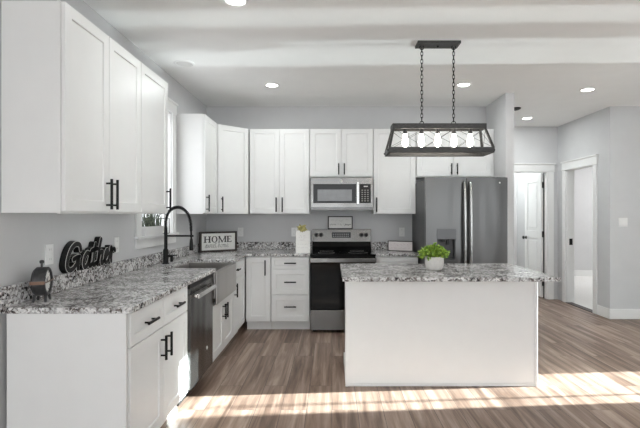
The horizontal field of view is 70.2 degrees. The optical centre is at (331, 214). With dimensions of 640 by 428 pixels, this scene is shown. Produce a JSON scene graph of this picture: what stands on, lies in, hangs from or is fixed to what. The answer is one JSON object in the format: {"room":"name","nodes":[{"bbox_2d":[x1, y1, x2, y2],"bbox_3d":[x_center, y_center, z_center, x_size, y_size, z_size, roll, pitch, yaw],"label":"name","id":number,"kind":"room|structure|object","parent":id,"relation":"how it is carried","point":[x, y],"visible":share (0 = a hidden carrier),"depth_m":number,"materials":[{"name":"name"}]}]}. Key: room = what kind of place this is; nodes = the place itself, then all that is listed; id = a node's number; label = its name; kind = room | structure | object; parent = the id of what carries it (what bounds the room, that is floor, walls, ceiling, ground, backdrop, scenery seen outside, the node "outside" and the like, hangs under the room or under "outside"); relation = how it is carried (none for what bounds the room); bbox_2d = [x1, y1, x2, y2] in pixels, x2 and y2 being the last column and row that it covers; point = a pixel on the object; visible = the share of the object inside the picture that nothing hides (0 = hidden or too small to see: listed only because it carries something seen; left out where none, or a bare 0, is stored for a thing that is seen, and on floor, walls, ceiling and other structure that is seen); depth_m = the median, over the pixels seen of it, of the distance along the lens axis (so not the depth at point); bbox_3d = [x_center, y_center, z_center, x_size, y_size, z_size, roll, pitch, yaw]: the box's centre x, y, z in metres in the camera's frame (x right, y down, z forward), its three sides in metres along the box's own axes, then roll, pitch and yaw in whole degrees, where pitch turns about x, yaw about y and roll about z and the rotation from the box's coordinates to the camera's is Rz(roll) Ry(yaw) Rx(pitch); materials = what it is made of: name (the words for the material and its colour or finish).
{"room":"kitchen","nodes":[
{"label":"kitchen","id":0,"kind":"room"},
{"bbox_2d":[0,0,205,427],"bbox_3d":[-1.715,-0.020,1.700,0.120,2.800,8.840,0,0,0],"label":"wall","id":1,"kind":"structure","parent":0,"point":[24,237],"depth_m":2.84,"materials":[{"name":"grey paint"}]},
{"bbox_2d":[45,244,53,264],"bbox_3d":[-1.650,0.235,2.660,0.009,0.117,0.072,0,0,0],"label":"wall outlet","id":2,"kind":"object","parent":1,"relation":"attached to","point":[49,249],"visible":1,"depth_m":2.65,"materials":[{"name":"white plastic"}]},
{"bbox_2d":[1,0,140,213],"bbox_3d":[-1.473,-0.535,2.724,0.360,1.064,0.908,0,0,0],"label":"upper cabinet","id":3,"kind":"object","parent":1,"relation":"attached to","point":[71,94],"visible":1,"depth_m":2.27,"materials":[{"name":"white paint"}]},
{"bbox_2d":[114,237,118,252],"bbox_3d":[-1.650,0.235,3.490,0.009,0.117,0.072,0,0,0],"label":"wall outlet","id":4,"kind":"object","parent":1,"relation":"attached to","point":[116,239],"visible":0.94,"depth_m":3.48,"materials":[{"name":"white plastic"}]},
{"bbox_2d":[138,62,170,213],"bbox_3d":[-1.473,-0.535,3.440,0.360,1.064,0.520,0,0,0],"label":"upper cabinet","id":5,"kind":"object","parent":1,"relation":"attached to","point":[154,90],"visible":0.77,"depth_m":3.44,"materials":[{"name":"white paint"}]},
{"bbox_2d":[0,242,311,307],"bbox_3d":[-0.959,0.414,4.131,1.393,0.101,3.738,0,0,0],"label":"backsplash","id":6,"kind":"structure","parent":1,"relation":"attached to","point":[17,293],"depth_m":3.28,"materials":[{"name":"stone"}]},
{"bbox_2d":[59,236,115,272],"bbox_3d":[-1.633,0.261,3.079,0.040,0.210,0.649,0,0,0],"label":"script sign","id":7,"kind":"object","parent":6,"relation":"on","point":[94,255],"visible":1,"depth_m":2.98,"materials":[{"name":"black metal"}]},
{"bbox_2d":[134,97,178,248],"bbox_3d":[-1.688,-0.432,4.300,0.155,1.455,1.010,0,0,0],"label":"window","id":8,"kind":"structure","parent":1,"relation":"in","point":[141,241],"depth_m":4.67,"materials":[{"name":"white paint"}]},
{"bbox_2d":[142,214,163,235],"bbox_3d":[-1.652,0.053,4.141,0.104,0.274,0.508,0,0,0],"label":"planter","id":9,"kind":"object","parent":8,"relation":"on","point":[151,227],"visible":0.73,"depth_m":4.10,"materials":[{"name":"white paint"}]},
{"bbox_2d":[176,114,216,213],"bbox_3d":[-1.480,-0.535,5.087,0.346,1.064,0.513,0,0,0],"label":"upper cabinet","id":10,"kind":"object","parent":1,"relation":"attached to","point":[196,134],"visible":0.98,"depth_m":4.83,"materials":[{"name":"white paint"}]},
{"bbox_2d":[215,124,249,213],"bbox_3d":[-1.343,-0.535,5.672,0.623,1.064,0.656,0,0,0],"label":"upper cabinet","id":11,"kind":"object","parent":1,"relation":"attached to","point":[233,143],"visible":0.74,"depth_m":5.52,"materials":[{"name":"white paint"}]},
{"bbox_2d":[206,107,485,318],"bbox_3d":[0.188,-0.020,6.060,3.685,2.800,0.120,0,0,0],"label":"wall","id":12,"kind":"structure","parent":0,"point":[256,227],"depth_m":6.00,"materials":[{"name":"grey paint"}]},
{"bbox_2d":[238,228,242,235],"bbox_3d":[-1.205,0.235,5.995,0.072,0.117,0.009,0,0,0],"label":"wall outlet","id":13,"kind":"object","parent":12,"relation":"attached to","point":[240,230],"visible":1,"depth_m":5.99,"materials":[{"name":"white plastic"}]},
{"bbox_2d":[250,129,310,213],"bbox_3d":[-0.655,-0.535,5.816,0.750,1.064,0.367,0,0,0],"label":"upper cabinet","id":14,"kind":"object","parent":12,"relation":"attached to","point":[280,180],"visible":0.98,"depth_m":5.68,"materials":[{"name":"white paint"}]},
{"bbox_2d":[291,228,296,235],"bbox_3d":[-0.500,0.235,5.995,0.072,0.117,0.009,0,0,0],"label":"wall outlet","id":15,"kind":"object","parent":12,"relation":"attached to","point":[293,230],"visible":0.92,"depth_m":5.99,"materials":[{"name":"white plastic"}]},
{"bbox_2d":[310,129,372,177],"bbox_3d":[0.118,-0.764,5.816,0.790,0.605,0.367,0,0,0],"label":"upper cabinet","id":16,"kind":"object","parent":12,"relation":"attached to","point":[334,153],"visible":0.98,"depth_m":5.68,"materials":[{"name":"white paint"}]},
{"bbox_2d":[311,178,372,209],"bbox_3d":[0.119,-0.249,5.755,0.762,0.395,0.480,0,0,0],"label":"microwave","id":17,"kind":"object","parent":16,"relation":"attached to","point":[326,193],"visible":1,"depth_m":5.56,"materials":[{"name":"silver metal"}]},
{"bbox_2d":[371,242,387,249],"bbox_3d":[0.772,0.414,5.989,0.516,0.101,0.022,0,0,0],"label":"backsplash","id":18,"kind":"structure","parent":12,"relation":"attached to","point":[374,245],"depth_m":5.98,"materials":[{"name":"stone"}]},
{"bbox_2d":[371,129,415,213],"bbox_3d":[0.781,-0.535,5.816,0.530,1.064,0.367,0,0,0],"label":"upper cabinet","id":19,"kind":"object","parent":12,"relation":"attached to","point":[394,178],"visible":0.84,"depth_m":5.68,"materials":[{"name":"white paint"}]},
{"bbox_2d":[399,228,404,235],"bbox_3d":[0.920,0.235,5.995,0.072,0.117,0.009,0,0,0],"label":"wall outlet","id":20,"kind":"object","parent":12,"relation":"attached to","point":[401,230],"visible":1,"depth_m":5.99,"materials":[{"name":"white plastic"}]},
{"bbox_2d":[416,129,493,178],"bbox_3d":[1.538,-0.764,5.816,0.975,0.605,0.367,0,0,0],"label":"upper cabinet","id":21,"kind":"object","parent":12,"relation":"attached to","point":[466,167],"visible":0.66,"depth_m":5.68,"materials":[{"name":"white paint"}]},
{"bbox_2d":[83,0,639,126],"bbox_3d":[2.712,-1.470,3.790,8.975,0.100,13.020,0,0,0],"label":"ceiling","id":22,"kind":"structure","parent":0,"point":[320,53],"depth_m":4.00,"materials":[{"name":"paint"}]},
{"bbox_2d":[173,60,194,66],"bbox_3d":[-1.390,-1.415,4.280,0.194,0.010,0.194,0,0,0],"label":"recessed light","id":23,"kind":"object","parent":22,"relation":"in","point":[183,63],"visible":1,"depth_m":4.27,"materials":[{"name":"white paint"}]},
{"bbox_2d":[222,0,248,6],"bbox_3d":[-0.640,-1.415,3.020,0.174,0.010,0.174,0,0,0],"label":"recessed light","id":24,"kind":"object","parent":22,"relation":"in","point":[234,3],"visible":1,"depth_m":3.04,"materials":[{"name":"white paint"}]},
{"bbox_2d":[264,83,279,87],"bbox_3d":[-0.660,-1.415,5.000,0.174,0.010,0.174,0,0,0],"label":"recessed light","id":25,"kind":"object","parent":22,"relation":"in","point":[271,85],"visible":1,"depth_m":5.00,"materials":[{"name":"white paint"}]},
{"bbox_2d":[384,40,494,156],"bbox_3d":[0.878,-0.958,3.780,0.870,0.925,0.280,0,0,0],"label":"pendant light","id":26,"kind":"object","parent":22,"relation":"hanging from","point":[405,151],"visible":1,"depth_m":3.73,"materials":[{"name":"grey metal"}]},
{"bbox_2d":[402,129,407,146],"bbox_3d":[0.608,-0.637,3.780,0.052,0.158,0.052,0,0,0],"label":"bulb","id":27,"kind":"object","parent":26,"relation":"attached to","point":[405,140],"depth_m":3.76,"materials":[{"name":"white glass"}]},
{"bbox_2d":[418,129,424,146],"bbox_3d":[0.743,-0.637,3.780,0.052,0.158,0.052,0,0,0],"label":"bulb","id":28,"kind":"object","parent":26,"relation":"attached to","point":[421,141],"depth_m":3.76,"materials":[{"name":"white glass"}]},
{"bbox_2d":[435,129,440,146],"bbox_3d":[0.878,-0.637,3.780,0.052,0.158,0.052,0,0,0],"label":"bulb","id":29,"kind":"object","parent":26,"relation":"attached to","point":[437,131],"depth_m":3.77,"materials":[{"name":"white glass"}]},
{"bbox_2d":[451,129,456,146],"bbox_3d":[1.013,-0.637,3.780,0.052,0.158,0.052,0,0,0],"label":"bulb","id":30,"kind":"object","parent":26,"relation":"attached to","point":[453,140],"depth_m":3.76,"materials":[{"name":"white glass"}]},
{"bbox_2d":[467,129,472,146],"bbox_3d":[1.148,-0.637,3.780,0.052,0.158,0.052,0,0,0],"label":"bulb","id":31,"kind":"object","parent":26,"relation":"attached to","point":[469,142],"depth_m":3.76,"materials":[{"name":"white glass"}]},
{"bbox_2d":[455,82,471,86],"bbox_3d":[1.440,-1.415,4.980,0.174,0.010,0.174,0,0,0],"label":"recessed light","id":32,"kind":"object","parent":22,"relation":"in","point":[463,84],"visible":1,"depth_m":4.96,"materials":[{"name":"white paint"}]},
{"bbox_2d":[579,87,595,91],"bbox_3d":[2.910,-1.415,5.180,0.174,0.010,0.174,0,0,0],"label":"recessed light","id":33,"kind":"object","parent":22,"relation":"in","point":[589,89],"visible":1,"depth_m":5.16,"materials":[{"name":"white paint"}]},
{"bbox_2d":[160,276,639,427],"bbox_3d":[2.712,1.428,3.790,8.975,0.104,13.020,0,0,0],"label":"floor","id":34,"kind":"structure","parent":0,"point":[589,363],"depth_m":3.56,"materials":[{"name":"wood"}]},
{"bbox_2d":[7,286,186,427],"bbox_3d":[-1.305,0.939,2.759,0.640,0.883,0.973,0,0,0],"label":"base cabinet","id":35,"kind":"object","parent":34,"relation":"on","point":[129,370],"visible":0.87,"depth_m":2.27,"materials":[{"name":"white paint"}]},
{"bbox_2d":[0,250,311,313],"bbox_3d":[-0.959,0.480,4.131,1.393,0.030,3.738,0,0,0],"label":"countertop","id":36,"kind":"structure","parent":35,"relation":"on","point":[129,292],"depth_m":2.85,"materials":[{"name":"stone"}]},
{"bbox_2d":[29,260,53,302],"bbox_3d":[-1.555,0.356,2.440,0.070,0.223,0.162,0,0,-17],"label":"desk clock","id":37,"kind":"object","parent":36,"relation":"on","point":[41,282],"visible":1,"depth_m":2.39,"materials":[{"name":"grey metal"}]},
{"bbox_2d":[162,206,193,263],"bbox_3d":[-1.446,0.192,4.270,0.294,0.547,0.066,0,0,0],"label":"faucet","id":38,"kind":"object","parent":36,"relation":"on","point":[166,255],"visible":0.98,"depth_m":4.26,"materials":[{"name":"black metal"}]},
{"bbox_2d":[176,262,235,304],"bbox_3d":[-1.235,0.638,4.295,0.500,0.284,0.782,0,0,0],"label":"farmhouse sink","id":39,"kind":"object","parent":36,"relation":"in","point":[224,276],"visible":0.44,"depth_m":4.33,"materials":[{"name":"grey metal"}]},
{"bbox_2d":[199,231,236,252],"bbox_3d":[-1.415,0.341,5.669,0.480,0.250,0.035,0,0,-35],"label":"framed sign","id":40,"kind":"object","parent":36,"relation":"on","point":[218,241],"visible":1,"depth_m":5.66,"materials":[{"name":"grey wood"}]},
{"bbox_2d":[296,224,309,252],"bbox_3d":[-0.350,0.291,5.483,0.170,0.350,0.103,0,0,0],"label":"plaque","id":41,"kind":"object","parent":36,"relation":"on","point":[302,236],"visible":1,"depth_m":5.47,"materials":[{"name":"grey wood"}]},
{"bbox_2d":[297,224,306,231],"bbox_3d":[-0.357,0.168,5.449,0.142,0.105,0.035,0,0,0],"label":"flower","id":42,"kind":"object","parent":41,"relation":"on","point":[302,228],"depth_m":5.45,"materials":[{"name":"yellow plant"}]},
{"bbox_2d":[177,274,216,405],"bbox_3d":[-1.289,0.944,3.566,0.648,0.872,0.602,0,0,0],"label":"dishwasher","id":43,"kind":"object","parent":34,"relation":"on","point":[200,292],"visible":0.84,"depth_m":3.48,"materials":[{"name":"grey metal"}]},
{"bbox_2d":[213,293,232,361],"bbox_3d":[-1.319,1.084,4.300,0.668,0.592,0.824,0,0,0],"label":"base cabinet","id":44,"kind":"object","parent":34,"relation":"on","point":[223,311],"visible":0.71,"depth_m":4.25,"materials":[{"name":"white paint"}]},
{"bbox_2d":[225,257,244,346],"bbox_3d":[-1.319,0.939,5.043,0.668,0.883,0.655,0,0,0],"label":"base cabinet","id":45,"kind":"object","parent":34,"relation":"on","point":[239,293],"visible":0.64,"depth_m":5.09,"materials":[{"name":"white paint"}]},
{"bbox_2d":[246,256,271,328],"bbox_3d":[-0.871,0.939,5.666,0.294,0.883,0.668,0,0,0],"label":"base cabinet","id":46,"kind":"object","parent":34,"relation":"on","point":[258,268],"visible":0.89,"depth_m":5.38,"materials":[{"name":"white paint"}]},
{"bbox_2d":[271,256,309,328],"bbox_3d":[-0.492,0.939,5.666,0.455,0.883,0.668,0,0,0],"label":"base cabinet","id":47,"kind":"object","parent":34,"relation":"on","point":[290,275],"visible":0.94,"depth_m":5.37,"materials":[{"name":"white paint"}]},
{"bbox_2d":[310,229,375,331],"bbox_3d":[0.126,0.787,5.596,0.766,1.185,0.777,0,0,0],"label":"range","id":48,"kind":"object","parent":34,"relation":"on","point":[331,247],"visible":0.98,"depth_m":5.28,"materials":[{"name":"silver metal"}]},
{"bbox_2d":[328,216,352,228],"bbox_3d":[0.107,0.110,5.957,0.325,0.168,0.025,0,0,0],"label":"framed sign","id":49,"kind":"object","parent":48,"relation":"on","point":[334,222],"visible":1,"depth_m":5.95,"materials":[{"name":"black metal"}]},
{"bbox_2d":[310,256,375,308],"bbox_3d":[0.126,0.798,5.263,0.766,0.613,0.110,0,0,0],"label":"oven","id":50,"kind":"object","parent":48,"relation":"in","point":[327,287],"depth_m":5.28,"materials":[{"name":"black glass"}]},
{"bbox_2d":[310,250,375,255],"bbox_3d":[0.126,0.474,5.628,0.766,0.022,0.715,0,0,0],"label":"cooktop","id":51,"kind":"object","parent":48,"relation":"in","point":[314,252],"depth_m":5.36,"materials":[{"name":"black glass"}]},
{"bbox_2d":[375,256,417,262],"bbox_3d":[0.768,0.939,5.666,0.505,0.883,0.668,0,0,0],"label":"base cabinet","id":52,"kind":"object","parent":34,"relation":"on","point":[379,259],"visible":0.15,"depth_m":5.37,"materials":[{"name":"white paint"}]},
{"bbox_2d":[372,250,419,255],"bbox_3d":[0.772,0.480,5.673,0.516,0.030,0.655,0,0,0],"label":"countertop","id":53,"kind":"structure","parent":52,"relation":"on","point":[377,252],"depth_m":5.39,"materials":[{"name":"stone"}]},
{"bbox_2d":[388,241,412,251],"bbox_3d":[0.865,0.402,5.748,0.325,0.128,0.030,0,0,24],"label":"framed sign","id":54,"kind":"object","parent":53,"relation":"on","point":[392,245],"visible":1,"depth_m":5.74,"materials":[{"name":"grey"}]},
{"bbox_2d":[344,282,537,385],"bbox_3d":[0.878,0.939,3.979,1.540,0.883,0.673,0,0,0],"label":"base cabinet","id":55,"kind":"object","parent":34,"relation":"on","point":[397,333],"visible":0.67,"depth_m":3.65,"materials":[{"name":"white paint"}]},
{"bbox_2d":[340,263,560,281],"bbox_3d":[0.880,0.480,3.820,1.607,0.030,0.960,0,0,0],"label":"countertop","id":56,"kind":"structure","parent":55,"relation":"on","point":[350,272],"depth_m":3.57,"materials":[{"name":"stone"}]},
{"bbox_2d":[417,242,449,270],"bbox_3d":[0.860,0.349,3.809,0.272,0.233,0.292,0,0,22],"label":"potted plant","id":57,"kind":"object","parent":56,"relation":"on","point":[435,256],"visible":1,"depth_m":3.75,"materials":[{"name":"green plant"}]},
{"bbox_2d":[412,177,507,262],"bbox_3d":[1.500,0.482,5.470,0.910,1.795,0.980,0,0,0],"label":"refrigerator","id":58,"kind":"object","parent":34,"relation":"on","point":[468,217],"visible":0.63,"depth_m":5.06,"materials":[{"name":"grey metal"}]},
{"bbox_2d":[565,302,592,312],"bbox_3d":[3.690,1.376,6.735,0.100,0.008,0.718,0,0,0],"label":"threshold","id":59,"kind":"structure","parent":34,"relation":"on","point":[570,303],"depth_m":6.76,"materials":[{"name":"grey wood"}]},
{"bbox_2d":[486,93,513,263],"bbox_3d":[2.080,-0.020,6.350,0.100,2.800,2.060,0,0,0],"label":"wall partition","id":60,"kind":"structure","parent":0,"point":[499,113],"depth_m":5.32,"materials":[{"name":"grey paint"}]},
{"bbox_2d":[514,173,516,264],"bbox_3d":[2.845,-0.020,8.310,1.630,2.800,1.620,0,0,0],"label":"door frame","id":61,"kind":"structure","parent":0,"point":[515,174],"depth_m":9.00,"materials":[{"name":"white paint"}]},
{"bbox_2d":[514,127,557,298],"bbox_3d":[2.905,-0.020,7.440,1.750,2.800,0.120,0,0,0],"label":"wall","id":62,"kind":"structure","parent":0,"point":[531,144],"depth_m":7.38,"materials":[{"name":"grey paint"}]},
{"bbox_2d":[522,173,543,297],"bbox_3d":[3.462,0.350,7.795,0.169,2.060,0.670,0,0,0],"label":"door","id":63,"kind":"structure","parent":62,"relation":"in","point":[534,184],"depth_m":7.71,"materials":[{"name":"white paint"}]},
{"bbox_2d":[514,163,555,298],"bbox_3d":[3.120,0.278,7.422,0.990,2.205,0.156,0,0,0],"label":"trim","id":64,"kind":"structure","parent":62,"relation":"attached to","point":[548,169],"depth_m":7.36,"materials":[{"name":"white paint"}]},
{"bbox_2d":[517,167,592,269],"bbox_3d":[5.430,-0.020,8.190,3.540,2.800,4.160,0,0,0],"label":"wall","id":65,"kind":"structure","parent":0,"point":[583,178],"depth_m":10.15,"materials":[{"name":"grey paint"}]},
{"bbox_2d":[574,270,592,275],"bbox_3d":[5.430,1.312,10.142,3.300,0.135,0.016,0,0,0],"label":"baseboard","id":66,"kind":"structure","parent":65,"relation":"attached to","point":[576,272],"depth_m":10.13,"materials":[{"name":"white paint"}]},
{"bbox_2d":[558,108,604,306],"bbox_3d":[3.720,-0.020,6.745,0.120,2.800,1.270,0,0,0],"label":"wall","id":67,"kind":"structure","parent":0,"point":[584,136],"depth_m":6.47,"materials":[{"name":"grey paint"}]},
{"bbox_2d":[560,154,598,313],"bbox_3d":[3.702,0.278,6.735,0.156,2.205,0.980,0,0,0],"label":"trim","id":68,"kind":"structure","parent":67,"relation":"attached to","point":[568,167],"depth_m":7.09,"materials":[{"name":"white paint"}]},
{"bbox_2d":[597,305,608,318],"bbox_3d":[3.652,1.312,6.128,0.016,0.135,0.275,0,0,0],"label":"baseboard","id":69,"kind":"structure","parent":67,"relation":"attached to","point":[602,311],"depth_m":6.11,"materials":[{"name":"white paint"}]},
{"bbox_2d":[605,106,639,308],"bbox_3d":[5.430,-0.020,6.050,3.540,2.800,0.120,0,0,0],"label":"wall","id":70,"kind":"structure","parent":0,"point":[622,123],"depth_m":5.99,"materials":[{"name":"grey paint"}]},
{"bbox_2d":[619,218,627,226],"bbox_3d":[3.830,0.105,5.985,0.117,0.117,0.010,0,0,0],"label":"light switch","id":71,"kind":"object","parent":70,"relation":"attached to","point":[623,222],"visible":1,"depth_m":5.98,"materials":[{"name":"white plastic"}]},
{"bbox_2d":[609,309,639,318],"bbox_3d":[4.423,1.312,5.982,1.555,0.135,0.016,0,0,0],"label":"baseboard","id":72,"kind":"structure","parent":70,"relation":"attached to","point":[613,313],"depth_m":5.97,"materials":[{"name":"white paint"}]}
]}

